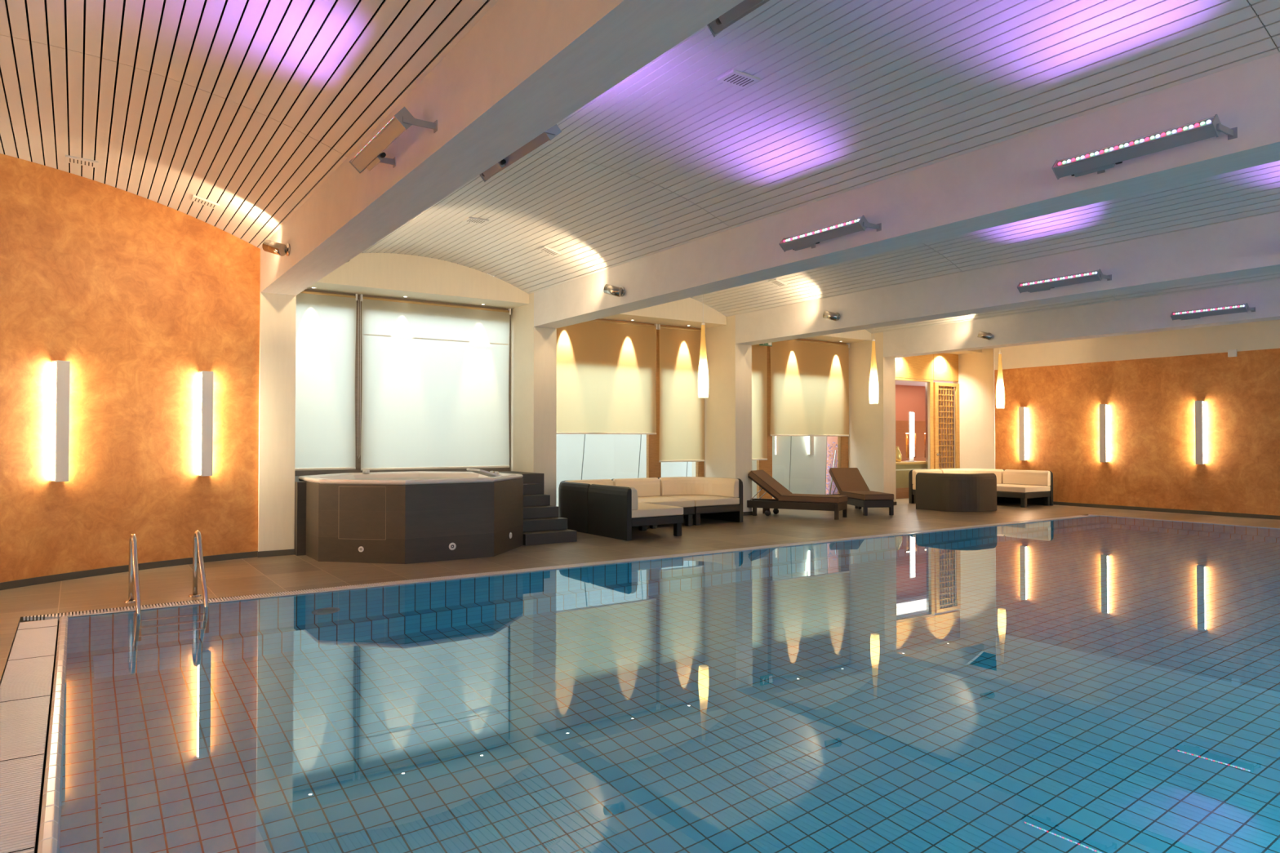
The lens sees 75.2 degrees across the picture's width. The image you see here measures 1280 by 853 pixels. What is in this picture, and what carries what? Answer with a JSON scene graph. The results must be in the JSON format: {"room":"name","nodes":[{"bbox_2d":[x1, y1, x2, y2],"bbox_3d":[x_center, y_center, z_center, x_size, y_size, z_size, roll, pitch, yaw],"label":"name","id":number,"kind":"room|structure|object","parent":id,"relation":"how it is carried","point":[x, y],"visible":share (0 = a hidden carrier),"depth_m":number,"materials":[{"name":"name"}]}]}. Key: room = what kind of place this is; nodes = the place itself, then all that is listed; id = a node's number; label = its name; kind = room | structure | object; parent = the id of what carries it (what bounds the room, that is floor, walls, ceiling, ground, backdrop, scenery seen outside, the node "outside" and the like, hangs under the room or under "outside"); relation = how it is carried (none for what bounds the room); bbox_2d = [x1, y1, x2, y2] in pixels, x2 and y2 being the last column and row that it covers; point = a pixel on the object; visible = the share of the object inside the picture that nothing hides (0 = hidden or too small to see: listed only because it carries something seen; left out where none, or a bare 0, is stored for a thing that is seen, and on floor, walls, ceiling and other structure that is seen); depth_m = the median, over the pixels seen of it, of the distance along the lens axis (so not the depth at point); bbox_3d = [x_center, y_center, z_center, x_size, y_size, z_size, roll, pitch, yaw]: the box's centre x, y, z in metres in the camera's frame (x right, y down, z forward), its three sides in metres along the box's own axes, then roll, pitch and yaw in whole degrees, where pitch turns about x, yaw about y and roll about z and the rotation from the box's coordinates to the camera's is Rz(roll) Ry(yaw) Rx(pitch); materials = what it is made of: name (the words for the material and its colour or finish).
{"room":"spa","nodes":[
{"label":"spa","id":0,"kind":"room"},
{"bbox_2d":[0,153,260,582],"bbox_3d":[-4.365,-0.641,3.143,3.366,4.385,15.047,0,-1,-17],"label":"wall","id":1,"kind":"structure","parent":0,"point":[141,296],"depth_m":9.39,"materials":[{"name":"orange paint"}]},
{"bbox_2d":[50,360,70,481],"bbox_3d":[-6.145,-0.057,8.803,0.105,1.280,0.132,0,-1,24],"label":"wall lamp","id":2,"kind":"object","parent":1,"relation":"attached to","point":[60,369],"visible":1,"depth_m":8.77,"materials":[{"name":"white"}]},
{"bbox_2d":[51,362,56,479],"bbox_3d":[-6.169,-0.057,8.758,0.070,1.240,0.008,0,-1,24],"label":"diffuser","id":3,"kind":"object","parent":2,"relation":"attached to","point":[54,364],"depth_m":8.76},
{"bbox_2d":[0,551,257,590],"bbox_3d":[-4.276,1.513,3.089,3.228,0.075,14.871,0,-1,-17],"label":"baseboard","id":4,"kind":"structure","parent":1,"relation":"attached to","point":[89,573],"depth_m":9.31,"materials":[{"name":"stone"}]},
{"bbox_2d":[198,370,213,476],"bbox_3d":[-5.314,-0.035,10.164,0.105,1.280,0.132,-1,-1,39],"label":"wall lamp","id":5,"kind":"object","parent":1,"relation":"attached to","point":[206,419],"visible":1,"depth_m":10.13,"materials":[{"name":"white"}]},
{"bbox_2d":[199,373,201,474],"bbox_3d":[-5.348,-0.035,10.127,0.070,1.240,0.008,-1,-1,39],"label":"diffuser","id":6,"kind":"object","parent":5,"relation":"attached to","point":[200,418],"depth_m":10.13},
{"bbox_2d":[0,0,498,248],"bbox_3d":[-2.788,-2.662,3.711,4.424,0.505,14.600,1,-1,-34],"label":"ceiling","id":7,"kind":"structure","parent":0,"point":[243,107],"depth_m":6.48,"materials":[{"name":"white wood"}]},
{"bbox_2d":[65,155,98,168],"bbox_3d":[-5.747,-2.728,8.557,0.280,0.033,0.200,1,-1,-34],"label":"ceiling vent","id":8,"kind":"object","parent":7,"relation":"in","point":[71,159],"visible":1,"depth_m":8.53,"materials":[{"name":"white metal"}]},
{"bbox_2d":[191,195,220,209],"bbox_3d":[-4.933,-2.545,9.433,0.275,0.086,0.200,1,-1,-34],"label":"ceiling vent","id":9,"kind":"object","parent":7,"relation":"in","point":[195,198],"visible":1,"depth_m":9.40,"materials":[{"name":"white metal"}]},
{"bbox_2d":[257,243,296,551],"bbox_3d":[-5.358,-0.559,11.752,0.430,4.500,2.350,1,-1,-34],"label":"pillar","id":10,"kind":"structure","parent":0,"point":[277,312],"depth_m":10.77,"materials":[{"name":"white paint"}]},
{"bbox_2d":[257,549,294,557],"bbox_3d":[-5.158,1.649,11.422,0.454,0.075,1.662,1,-1,-34],"label":"baseboard","id":11,"kind":"structure","parent":10,"relation":"attached to","point":[285,552],"depth_m":10.73,"materials":[{"name":"stone"}]},
{"bbox_2d":[260,0,743,295],"bbox_3d":[-0.700,-2.370,4.911,0.430,1.100,14.250,1,-1,-34],"label":"beam","id":12,"kind":"structure","parent":10,"relation":"attached to","point":[525,67],"depth_m":5.04,"materials":[{"name":"paint"}]},
{"bbox_2d":[262,240,290,256],"bbox_3d":[-4.015,-1.977,9.226,0.284,0.193,0.211,0,-1,20],"label":"spotlight","id":13,"kind":"object","parent":12,"relation":"attached to","point":[274,247],"visible":1,"depth_m":9.15,"materials":[{"name":"silver metal"}]},
{"bbox_2d":[349,106,437,173],"bbox_3d":[-1.752,-1.982,5.830,0.274,0.154,1.107,1,-1,-34],"label":"light fixture","id":14,"kind":"object","parent":12,"relation":"attached to","point":[371,154],"visible":1,"depth_m":5.67,"materials":[{"name":"grey metal"}]},
{"bbox_2d":[479,124,561,182],"bbox_3d":[-0.923,-1.947,5.861,0.274,0.154,1.107,1,-1,-34],"label":"bar","id":15,"kind":"object","parent":12,"relation":"attached to","point":[554,131],"visible":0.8,"depth_m":5.77,"materials":[{"name":"grey metal"}]},
{"bbox_2d":[706,0,769,36],"bbox_3d":[0.626,-1.984,3.576,0.274,0.154,1.107,1,-1,-34],"label":"bar","id":16,"kind":"object","parent":12,"relation":"attached to","point":[744,7],"visible":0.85,"depth_m":3.88,"materials":[{"name":"grey metal"}]},
{"bbox_2d":[498,278,556,506],"bbox_3d":[-1.996,-0.512,14.599,0.430,4.500,1.410,1,-1,-34],"label":"pillar","id":17,"kind":"structure","parent":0,"point":[533,407],"depth_m":14.08,"materials":[{"name":"white paint"}]},
{"bbox_2d":[533,46,1279,328],"bbox_3d":[2.662,-2.324,7.758,0.430,1.100,15.190,1,-1,-34],"label":"beam","id":18,"kind":"structure","parent":17,"relation":"attached to","point":[1014,180],"depth_m":7.12,"materials":[{"name":"paint"}]},
{"bbox_2d":[603,284,625,297],"bbox_3d":[-0.351,-1.898,11.625,0.284,0.193,0.211,0,-1,20],"label":"spotlight","id":19,"kind":"object","parent":18,"relation":"attached to","point":[615,291],"visible":1,"depth_m":11.55,"materials":[{"name":"silver metal"}]},
{"bbox_2d":[778,214,881,252],"bbox_3d":[1.873,-1.907,8.287,0.274,0.154,1.107,1,-1,-34],"label":"bar","id":20,"kind":"object","parent":18,"relation":"attached to","point":[807,239],"visible":1,"depth_m":8.19,"materials":[{"name":"grey metal"}]},
{"bbox_2d":[1051,114,1237,179],"bbox_3d":[3.517,-1.947,5.862,0.274,0.154,1.107,1,-1,-34],"label":"ceiling light fixture","id":21,"kind":"object","parent":18,"relation":"attached to","point":[1099,160],"visible":1,"depth_m":5.77,"materials":[{"name":"grey metal"}]},
{"bbox_2d":[0,497,1279,685],"bbox_3d":[3.061,1.740,11.050,22.900,0.120,20.300,1,-1,-34],"label":"floor","id":22,"kind":"structure","parent":0,"point":[251,576],"depth_m":10.36,"materials":[{"name":"tile"}]},
{"bbox_2d":[0,618,58,852],"bbox_3d":[-2.640,1.611,3.485,0.330,0.112,8.375,1,-1,-34],"label":"pool deck","id":23,"kind":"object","parent":22,"relation":"in","point":[26,687],"visible":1,"depth_m":4.29,"materials":[{"name":"tile"}]},
{"bbox_2d":[124,529,208,613],"bbox_3d":[-4.329,1.828,7.590,0.635,1.691,0.700,1,-1,-34],"label":"pool ladder","id":24,"kind":"object","parent":22,"relation":"attached to","point":[133,579],"visible":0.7,"depth_m":7.67,"materials":[{"name":"silver metal"}]},
{"bbox_2d":[297,468,523,564],"bbox_3d":[-3.142,1.143,11.530,2.790,1.089,2.800,1,-1,-34],"label":"hot tub","id":25,"kind":"object","parent":22,"relation":"on","point":[366,517],"visible":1,"depth_m":10.27,"materials":[{"name":"stone"}]},
{"bbox_2d":[294,471,544,555],"bbox_3d":[-3.352,1.229,12.667,3.940,0.955,1.920,1,-1,-34],"label":"platform","id":26,"kind":"object","parent":22,"relation":"on","point":[539,478],"visible":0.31,"depth_m":10.81,"materials":[{"name":"stone"}]},
{"bbox_2d":[521,473,577,545],"bbox_3d":[-1.672,1.228,12.622,0.840,0.955,1.400,1,-1,-34],"label":"stairs","id":27,"kind":"structure","parent":22,"relation":"on","point":[542,524],"depth_m":12.43,"materials":[{"name":"stone"}]},
{"bbox_2d":[22,515,1099,626],"bbox_3d":[1.962,1.745,11.797,17.280,0.114,0.230,1,-1,-34],"label":"grate","id":28,"kind":"object","parent":22,"relation":"in","point":[629,560],"visible":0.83,"depth_m":9.27,"materials":[{"name":"white plastic"}]},
{"bbox_2d":[558,479,649,533],"bbox_3d":[-0.712,1.334,14.225,1.230,0.796,1.340,1,-1,-34],"label":"sofa section","id":29,"kind":"object","parent":22,"relation":"on","point":[572,494],"visible":0.52,"depth_m":13.73,"materials":[{"name":"wicker"}]},
{"bbox_2d":[564,479,613,485],"bbox_3d":[-0.945,1.107,14.258,0.744,0.341,1.671,0,-1,8],"label":"cushion","id":30,"kind":"object","parent":29,"relation":"on","point":[604,482],"depth_m":14.74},
{"bbox_2d":[587,484,683,540],"bbox_3d":[-0.071,1.316,13.138,1.070,0.796,1.140,1,-1,-34],"label":"sofa section","id":31,"kind":"object","parent":22,"relation":"on","point":[613,511],"visible":1,"depth_m":12.75,"materials":[{"name":"wicker"}]},
{"bbox_2d":[596,484,638,510],"bbox_3d":[-0.390,1.085,12.925,0.124,0.341,1.116,1,-1,-34],"label":"cushion","id":32,"kind":"object","parent":31,"relation":"on","point":[633,505],"depth_m":12.46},
{"bbox_2d":[631,502,683,518],"bbox_3d":[-0.034,1.323,13.163,0.980,0.122,1.120,1,-1,-34],"label":"seat cushion","id":33,"kind":"object","parent":31,"relation":"on","point":[644,510],"depth_m":12.79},
{"bbox_2d":[611,477,694,528],"bbox_3d":[0.237,1.344,14.857,1.010,0.796,1.360,1,-1,-34],"label":"sofa section","id":34,"kind":"object","parent":22,"relation":"on","point":[648,489],"visible":0.48,"depth_m":15.06,"materials":[{"name":"fabric"}]},
{"bbox_2d":[612,477,660,497],"bbox_3d":[-0.060,1.124,15.299,0.986,0.341,0.124,1,-1,-34],"label":"cushion","id":35,"kind":"object","parent":34,"relation":"on","point":[645,486],"depth_m":15.32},
{"bbox_2d":[637,496,694,507],"bbox_3d":[0.262,1.351,14.819,1.009,0.122,1.270,1,-1,-34],"label":"seat cushion","id":36,"kind":"object","parent":34,"relation":"on","point":[663,500],"depth_m":14.45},
{"bbox_2d":[657,476,742,525],"bbox_3d":[1.058,1.353,15.419,1.099,0.796,1.350,1,-1,-34],"label":"sofa section","id":37,"kind":"object","parent":22,"relation":"on","point":[714,498],"visible":0.78,"depth_m":15.37,"materials":[{"name":"fabric"}]},
{"bbox_2d":[658,476,738,497],"bbox_3d":[1.147,1.128,15.582,1.537,0.341,0.562,0,-1,20],"label":"cushion","id":38,"kind":"object","parent":37,"relation":"on","point":[670,486],"depth_m":15.63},
{"bbox_2d":[659,494,739,506],"bbox_3d":[1.046,1.359,15.357,1.009,0.122,1.260,1,-1,-34],"label":"seat cushion","id":39,"kind":"object","parent":37,"relation":"on","point":[700,500],"depth_m":14.99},
{"bbox_2d":[746,470,847,519],"bbox_3d":[3.033,1.321,16.363,1.962,0.890,0.644,-1,-1,30],"label":"sun lounger","id":40,"kind":"object","parent":22,"relation":"on","point":[784,499],"visible":0.99,"depth_m":16.18,"materials":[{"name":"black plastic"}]},
{"bbox_2d":[828,467,893,515],"bbox_3d":[4.594,1.339,17.458,0.644,0.890,1.962,0,-1,-9],"label":"sun lounger","id":41,"kind":"object","parent":22,"relation":"on","point":[849,482],"visible":0.87,"depth_m":17.34,"materials":[{"name":"black plastic"}]},
{"bbox_2d":[895,420,925,461],"bbox_3d":[7.622,0.865,23.939,3.500,2.050,0.390,1,-1,-34],"label":"mirror","id":42,"kind":"object","parent":22,"relation":"on","point":[901,426],"visible":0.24,"depth_m":23.95,"materials":[{"name":"mirror"}]},
{"bbox_2d":[895,461,925,498],"bbox_3d":[6.397,1.384,21.444,3.120,0.930,0.650,1,-1,-34],"label":"counter","id":43,"kind":"object","parent":22,"relation":"on","point":[903,468],"depth_m":21.37,"materials":[{"name":"brown wood"}]},
{"bbox_2d":[895,461,925,464],"bbox_3d":[6.397,0.949,21.451,3.120,0.060,0.650,1,-1,-34],"label":"countertop","id":44,"kind":"structure","parent":43,"relation":"on","point":[902,462],"depth_m":21.50,"materials":[{"name":"brown wood"}]},
{"bbox_2d":[895,463,925,488],"bbox_3d":[6.384,1.354,21.436,3.050,0.750,0.550,1,-1,-34],"label":"low wall","id":45,"kind":"structure","parent":43,"relation":"on","point":[901,476],"depth_m":21.38,"materials":[{"name":"brown wood"}]},
{"bbox_2d":[908,411,914,461],"bbox_3d":[7.495,0.733,22.882,0.180,2.280,0.080,1,-1,-34],"label":"lamp","id":46,"kind":"object","parent":22,"relation":"on","point":[911,415],"visible":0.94,"depth_m":22.86,"materials":[{"name":"white"}]},
{"bbox_2d":[908,469,942,503],"bbox_3d":[7.116,1.420,19.545,1.020,0.796,1.120,1,-1,-34],"label":"sofa section","id":47,"kind":"object","parent":22,"relation":"on","point":[912,475],"visible":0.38,"depth_m":19.67,"materials":[{"name":"wicker"}]},
{"bbox_2d":[911,469,942,484],"bbox_3d":[6.886,1.198,19.888,0.996,0.341,0.124,1,-1,-34],"label":"cushion","id":48,"kind":"object","parent":47,"relation":"on","point":[914,472],"depth_m":19.72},
{"bbox_2d":[915,472,996,511],"bbox_3d":[6.796,1.393,17.878,1.140,0.796,1.200,1,-1,-34],"label":"sofa section","id":49,"kind":"object","parent":22,"relation":"on","point":[947,492],"visible":1,"depth_m":17.48,"materials":[{"name":"brown wicker"}]},
{"bbox_2d":[939,468,1005,502],"bbox_3d":[8.030,1.430,20.140,1.120,0.796,1.160,1,-1,-34],"label":"sofa section","id":50,"kind":"object","parent":22,"relation":"on","point":[998,473],"visible":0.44,"depth_m":20.22,"materials":[{"name":"fabric"}]},
{"bbox_2d":[940,468,1004,484],"bbox_3d":[8.019,1.202,20.091,1.020,0.341,1.060,1,-1,-34],"label":"cushion","id":51,"kind":"object","parent":50,"relation":"on","point":[998,473],"depth_m":20.28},
{"bbox_2d":[996,469,1053,507],"bbox_3d":[8.683,1.414,19.176,1.120,0.796,1.130,1,-1,-34],"label":"sofa section","id":52,"kind":"object","parent":22,"relation":"on","point":[1024,487],"visible":0.88,"depth_m":18.99,"materials":[{"name":"fabric"}]},
{"bbox_2d":[996,484,1050,493],"bbox_3d":[8.646,1.421,19.150,1.030,0.122,1.110,1,-1,-34],"label":"seat cushion","id":53,"kind":"object","parent":52,"relation":"on","point":[1001,488],"depth_m":18.80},
{"bbox_2d":[1003,469,1050,485],"bbox_3d":[9.023,1.191,19.410,0.124,0.341,1.106,1,-1,-34],"label":"cushion","id":54,"kind":"object","parent":52,"relation":"on","point":[1011,477],"depth_m":19.34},
{"bbox_2d":[306,253,982,354],"bbox_3d":[1.678,-2.317,17.229,17.330,0.575,1.230,1,-1,-34],"label":"wall","id":55,"kind":"structure","parent":0,"point":[393,275],"depth_m":13.37,"materials":[{"name":"white paint"}]},
{"bbox_2d":[294,288,511,475],"bbox_3d":[-3.952,-0.184,13.575,3.950,3.810,0.200,1,-1,-34],"label":"window","id":56,"kind":"structure","parent":55,"relation":"in","point":[300,473],"depth_m":13.16,"materials":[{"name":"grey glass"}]},
{"bbox_2d":[294,290,357,471],"bbox_3d":[-4.986,-0.714,12.738,1.254,2.767,0.070,1,-1,-34],"label":"roller blind","id":57,"kind":"object","parent":56,"relation":"attached to","point":[326,322],"visible":0.71,"depth_m":12.81,"materials":[{"name":"beige"}]},
{"bbox_2d":[357,299,360,458],"bbox_3d":[-4.407,-0.746,13.047,0.038,2.503,0.007,1,-1,-34],"label":"blind cord","id":58,"kind":"object","parent":57,"relation":"hanging from","point":[358,300],"visible":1,"depth_m":13.05,"materials":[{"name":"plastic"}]},
{"bbox_2d":[360,293,511,471],"bbox_3d":[-3.351,-0.686,13.846,2.584,2.787,0.070,1,-1,-34],"label":"roller blind","id":59,"kind":"object","parent":56,"relation":"attached to","point":[435,376],"visible":1,"depth_m":13.78,"materials":[{"name":"beige"}]},
{"bbox_2d":[595,318,703,478],"bbox_3d":[-0.357,-0.182,16.122,4.000,3.730,0.090,1,-1,-34],"label":"window","id":60,"kind":"structure","parent":55,"relation":"in","point":[653,465],"depth_m":16.54,"materials":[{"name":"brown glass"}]},
{"bbox_2d":[555,320,657,434],"bbox_3d":[-0.803,-0.951,15.724,2.724,2.197,0.070,1,-1,-34],"label":"roller blind","id":61,"kind":"object","parent":60,"relation":"attached to","point":[606,370],"visible":0.73,"depth_m":15.82,"materials":[{"name":"beige"}]},
{"bbox_2d":[657,324,705,462],"bbox_3d":[0.849,-0.657,16.839,1.174,2.747,0.070,1,-1,-34],"label":"roller blind","id":62,"kind":"object","parent":60,"relation":"attached to","point":[682,411],"visible":0.92,"depth_m":16.80,"materials":[{"name":"beige"}]},
{"bbox_2d":[756,338,848,498],"bbox_3d":[3.266,-0.140,18.735,4.070,3.730,0.090,1,-1,-34],"label":"window","id":63,"kind":"structure","parent":55,"relation":"in","point":[842,442],"depth_m":18.42,"materials":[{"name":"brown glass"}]},
{"bbox_2d":[751,344,767,460],"bbox_3d":[2.228,-0.640,17.931,1.384,2.747,0.070,1,-1,-34],"label":"roller blind","id":64,"kind":"object","parent":63,"relation":"attached to","point":[759,353],"visible":0.33,"depth_m":18.17,"materials":[{"name":"beige"}]},
{"bbox_2d":[769,339,849,436],"bbox_3d":[3.912,-0.886,19.077,2.554,2.217,0.070,1,-1,-34],"label":"roller blind","id":65,"kind":"object","parent":63,"relation":"attached to","point":[810,380],"visible":0.97,"depth_m":19.06,"materials":[{"name":"beige"}]},
{"bbox_2d":[895,353,958,469],"bbox_3d":[6.915,-0.058,21.318,4.030,3.810,0.100,1,-1,-34],"label":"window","id":66,"kind":"structure","parent":55,"relation":"in","point":[938,366],"depth_m":21.72,"materials":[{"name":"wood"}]},
{"bbox_2d":[68,515,1275,617],"bbox_3d":[4.430,2.629,8.411,16.920,1.977,8.120,1,-1,-34],"label":"wall","id":67,"kind":"structure","parent":0,"point":[1093,516],"depth_m":10.42,"materials":[{"name":"tile"}]},
{"bbox_2d":[37,616,67,852],"bbox_3d":[-2.590,1.579,3.660,0.059,0.062,8.108,1,-1,-34],"label":"trim","id":68,"kind":"structure","parent":67,"relation":"attached to","point":[48,830],"depth_m":3.90,"materials":[{"name":"white tile"}]},
{"bbox_2d":[57,515,1279,852],"bbox_3d":[4.430,1.643,8.427,16.920,0.001,8.120,1,-1,-34],"label":"pool water","id":69,"kind":"object","parent":67,"relation":"in","point":[1095,684],"visible":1,"depth_m":4.60,"materials":[{"name":"liquid"}]},
{"bbox_2d":[1099,515,1279,528],"bbox_3d":[11.444,1.738,13.182,0.030,0.053,8.120,1,-1,-34],"label":"trim","id":70,"kind":"structure","parent":67,"relation":"attached to","point":[1100,515],"depth_m":15.17,"materials":[{"name":"brown tile"}]},
{"bbox_2d":[692,299,751,511],"bbox_3d":[1.667,-0.472,17.089,0.430,4.500,1.400,1,-1,-34],"label":"pillar","id":71,"kind":"structure","parent":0,"point":[728,403],"depth_m":16.60,"materials":[{"name":"white paint"}]},
{"bbox_2d":[735,211,1279,345],"bbox_3d":[6.325,-2.284,10.248,0.430,1.100,15.200,1,-1,-34],"label":"beam","id":72,"kind":"structure","parent":71,"relation":"attached to","point":[1251,246],"depth_m":11.20,"materials":[{"name":"paint"}]},
{"bbox_2d":[822,310,839,320],"bbox_3d":[3.271,-1.886,14.178,0.284,0.193,0.211,0,-1,20],"label":"spotlight","id":73,"kind":"object","parent":72,"relation":"attached to","point":[827,314],"visible":1,"depth_m":14.10,"materials":[{"name":"silver metal"}]},
{"bbox_2d":[1017,268,1111,293],"bbox_3d":[5.506,-1.881,10.823,0.274,0.154,1.107,1,-1,-34],"label":"bar","id":74,"kind":"object","parent":72,"relation":"attached to","point":[1045,284],"visible":1,"depth_m":10.74,"materials":[{"name":"grey metal"}]},
{"bbox_2d":[360,0,1279,293],"bbox_3d":[0.799,-2.615,6.608,3.998,0.505,15.370,1,-1,-34],"label":"ceiling","id":75,"kind":"structure","parent":0,"point":[849,95],"depth_m":6.90,"materials":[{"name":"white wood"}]},
{"bbox_2d":[462,216,488,224],"bbox_3d":[-2.148,-2.696,10.876,0.280,0.022,0.200,0,-1,-34],"label":"ceiling vent","id":76,"kind":"object","parent":75,"relation":"in","point":[471,220],"visible":1,"depth_m":10.85,"materials":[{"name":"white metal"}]},
{"bbox_2d":[537,245,560,256],"bbox_3d":[-1.300,-2.517,11.932,0.274,0.090,0.200,1,-1,-34],"label":"ceiling vent","id":77,"kind":"object","parent":75,"relation":"in","point":[544,249],"visible":1,"depth_m":11.91,"materials":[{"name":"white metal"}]},
{"bbox_2d":[717,69,759,88],"bbox_3d":[0.786,-2.765,6.620,0.280,0.023,0.200,1,-1,-34],"label":"ceiling vent","id":78,"kind":"object","parent":75,"relation":"in","point":[734,77],"visible":1,"depth_m":6.60,"materials":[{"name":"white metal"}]},
{"bbox_2d":[826,435,838,493],"bbox_3d":[4.675,0.293,21.079,0.080,3.100,1.850,1,-1,-34],"label":"wall","id":79,"kind":"structure","parent":0,"point":[830,439],"depth_m":20.84,"materials":[{"name":"ceramic"}]},
{"bbox_2d":[848,332,896,502],"bbox_3d":[5.365,-0.430,19.644,0.420,4.500,1.320,1,-1,-34],"label":"pillar","id":80,"kind":"structure","parent":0,"point":[872,427],"depth_m":19.23,"materials":[{"name":"white paint"}]},
{"bbox_2d":[883,279,1279,358],"bbox_3d":[10.023,-2.242,12.803,0.420,1.100,15.280,1,-1,-34],"label":"beam","id":81,"kind":"structure","parent":80,"relation":"attached to","point":[1147,314],"depth_m":15.13,"materials":[{"name":"paint"}]},
{"bbox_2d":[1170,302,1255,320],"bbox_3d":[9.208,-1.839,13.381,0.274,0.154,1.107,1,-1,-34],"label":"bar","id":82,"kind":"object","parent":81,"relation":"attached to","point":[1193,313],"visible":1,"depth_m":13.31,"materials":[{"name":"grey metal"}]},
{"bbox_2d":[895,384,925,421],"bbox_3d":[6.952,0.338,23.831,6.940,3.100,0.150,1,-1,-34],"label":"wall","id":83,"kind":"structure","parent":0,"point":[908,397],"depth_m":24.43,"materials":[{"name":"paint"}]},
{"bbox_2d":[895,377,952,386],"bbox_3d":[7.497,-1.275,23.055,6.940,0.100,2.090,1,-1,-34],"label":"ceiling","id":84,"kind":"structure","parent":0,"point":[897,382],"depth_m":23.08,"materials":[{"name":"white"}]},
{"bbox_2d":[952,348,994,469],"bbox_3d":[9.018,-0.389,22.169,0.400,4.500,1.240,1,-1,-34],"label":"pillar","id":85,"kind":"structure","parent":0,"point":[975,370],"depth_m":21.97,"materials":[{"name":"white paint"}]},
{"bbox_2d":[933,382,959,469],"bbox_3d":[8.178,0.350,22.112,1.040,3.020,0.132,1,-1,-34],"label":"door","id":86,"kind":"structure","parent":85,"relation":"attached to","point":[945,395],"depth_m":22.13,"materials":[{"name":"brown wood"}]},
{"bbox_2d":[689,160,1279,316],"bbox_3d":[4.416,-2.574,9.121,4.048,0.505,15.470,1,-1,-34],"label":"ceiling","id":87,"kind":"structure","parent":0,"point":[1253,191],"depth_m":10.78,"materials":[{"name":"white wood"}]},
{"bbox_2d":[697,294,708,397],"bbox_3d":[1.044,-1.567,13.723,0.171,2.181,0.171,0,-1,-15],"label":"pendant lamp","id":88,"kind":"object","parent":87,"relation":"hanging from","point":[703,375],"visible":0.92,"depth_m":13.66,"materials":[{"name":"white glass"}]},
{"bbox_2d":[865,271,1279,333],"bbox_3d":[8.070,-2.533,11.689,4.117,0.505,15.620,1,-1,-34],"label":"ceiling","id":89,"kind":"structure","parent":0,"point":[1273,275],"depth_m":14.96,"materials":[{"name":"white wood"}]},
{"bbox_2d":[869,339,878,404],"bbox_3d":[4.493,-1.518,15.977,0.171,2.156,0.171,0,-1,-15],"label":"pendant lamp","id":90,"kind":"object","parent":89,"relation":"hanging from","point":[873,382],"visible":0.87,"depth_m":15.92,"materials":[{"name":"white glass"}]},
{"bbox_2d":[994,348,1279,515],"bbox_3d":[13.454,0.126,14.771,1.350,3.230,14.750,1,-1,-34],"label":"wall","id":91,"kind":"structure","parent":0,"point":[1150,402],"depth_m":17.46,"materials":[{"name":"orange paint"}]},
{"bbox_2d":[1018,406,1026,460],"bbox_3d":[9.139,0.173,19.837,0.105,1.280,0.132,1,-1,-34],"label":"wall lamp","id":92,"kind":"object","parent":91,"relation":"attached to","point":[1022,411],"visible":1,"depth_m":19.80,"materials":[{"name":"white"}]},
{"bbox_2d":[1099,404,1107,462],"bbox_3d":[10.200,0.147,18.273,0.105,1.280,0.132,1,-1,-34],"label":"wall lamp","id":93,"kind":"object","parent":91,"relation":"attached to","point":[1103,407],"visible":1,"depth_m":18.24,"materials":[{"name":"white"}]},
{"bbox_2d":[994,319,1279,369],"bbox_3d":[13.452,-2.124,14.806,1.354,1.270,14.750,1,-1,-34],"label":"trim","id":94,"kind":"structure","parent":91,"relation":"attached to","point":[1264,335],"depth_m":17.60,"materials":[{"name":"white paint"}]},
{"bbox_2d":[1053,501,1279,519],"bbox_3d":[12.889,1.697,14.362,0.014,0.075,14.750,1,-1,-34],"label":"baseboard","id":95,"kind":"structure","parent":91,"relation":"attached to","point":[1092,505],"depth_m":17.15,"materials":[{"name":"stone"}]},
{"bbox_2d":[1195,400,1204,464],"bbox_3d":[11.261,0.122,16.709,0.105,1.280,0.132,1,-1,-34],"label":"wall lamp","id":96,"kind":"object","parent":91,"relation":"attached to","point":[1199,419],"visible":1,"depth_m":16.68,"materials":[{"name":"white"}]},
{"bbox_2d":[1202,401,1204,463],"bbox_3d":[11.292,0.121,16.670,0.070,1.240,0.008,1,-1,-34],"label":"diffuser","id":97,"kind":"object","parent":96,"relation":"attached to","point":[1202,402],"depth_m":16.67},
{"bbox_3d":[11.742,-2.491,14.238,4.077,0.505,15.720,1,-1,-34],"label":"ceiling","id":98,"kind":"structure","parent":0,"visible":0},
{"bbox_2d":[995,352,1004,408],"bbox_3d":[7.950,-1.460,18.344,0.171,2.118,0.171,0,-1,-15],"label":"pendant lamp","id":99,"kind":"object","parent":98,"relation":"hanging from","point":[1000,396],"visible":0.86,"depth_m":18.28,"materials":[{"name":"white glass"}]},
{"label":"outside","id":100,"kind":"structure","parent":0,"visible":0},
{"bbox_3d":[-1.591,1.915,17.196,14.700,0.230,2.500,1,-1,-34],"label":"ground","id":101,"kind":"structure","parent":100,"visible":0},
{"bbox_2d":[555,434,826,506],"bbox_3d":[-1.694,0.454,17.157,14.668,2.750,1.810,1,-1,-34],"label":"wall","id":102,"kind":"structure","parent":101,"relation":"on","point":[578,456],"depth_m":19.07,"materials":[{"name":"grey"}]},
{"bbox_2d":[807,435,813,454],"bbox_3d":[4.139,0.049,20.180,0.132,1.280,0.105,1,-1,-34],"label":"wall lamp","id":103,"kind":"object","parent":102,"relation":"attached to","point":[810,438],"visible":0.44,"depth_m":20.13,"materials":[{"name":"white"}]},
{"bbox_2d":[826,441,838,494],"bbox_3d":[4.773,1.105,20.571,0.226,1.506,0.619,1,-1,-34],"label":"shrub","id":104,"kind":"object","parent":101,"relation":"on","point":[828,468],"visible":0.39,"depth_m":20.60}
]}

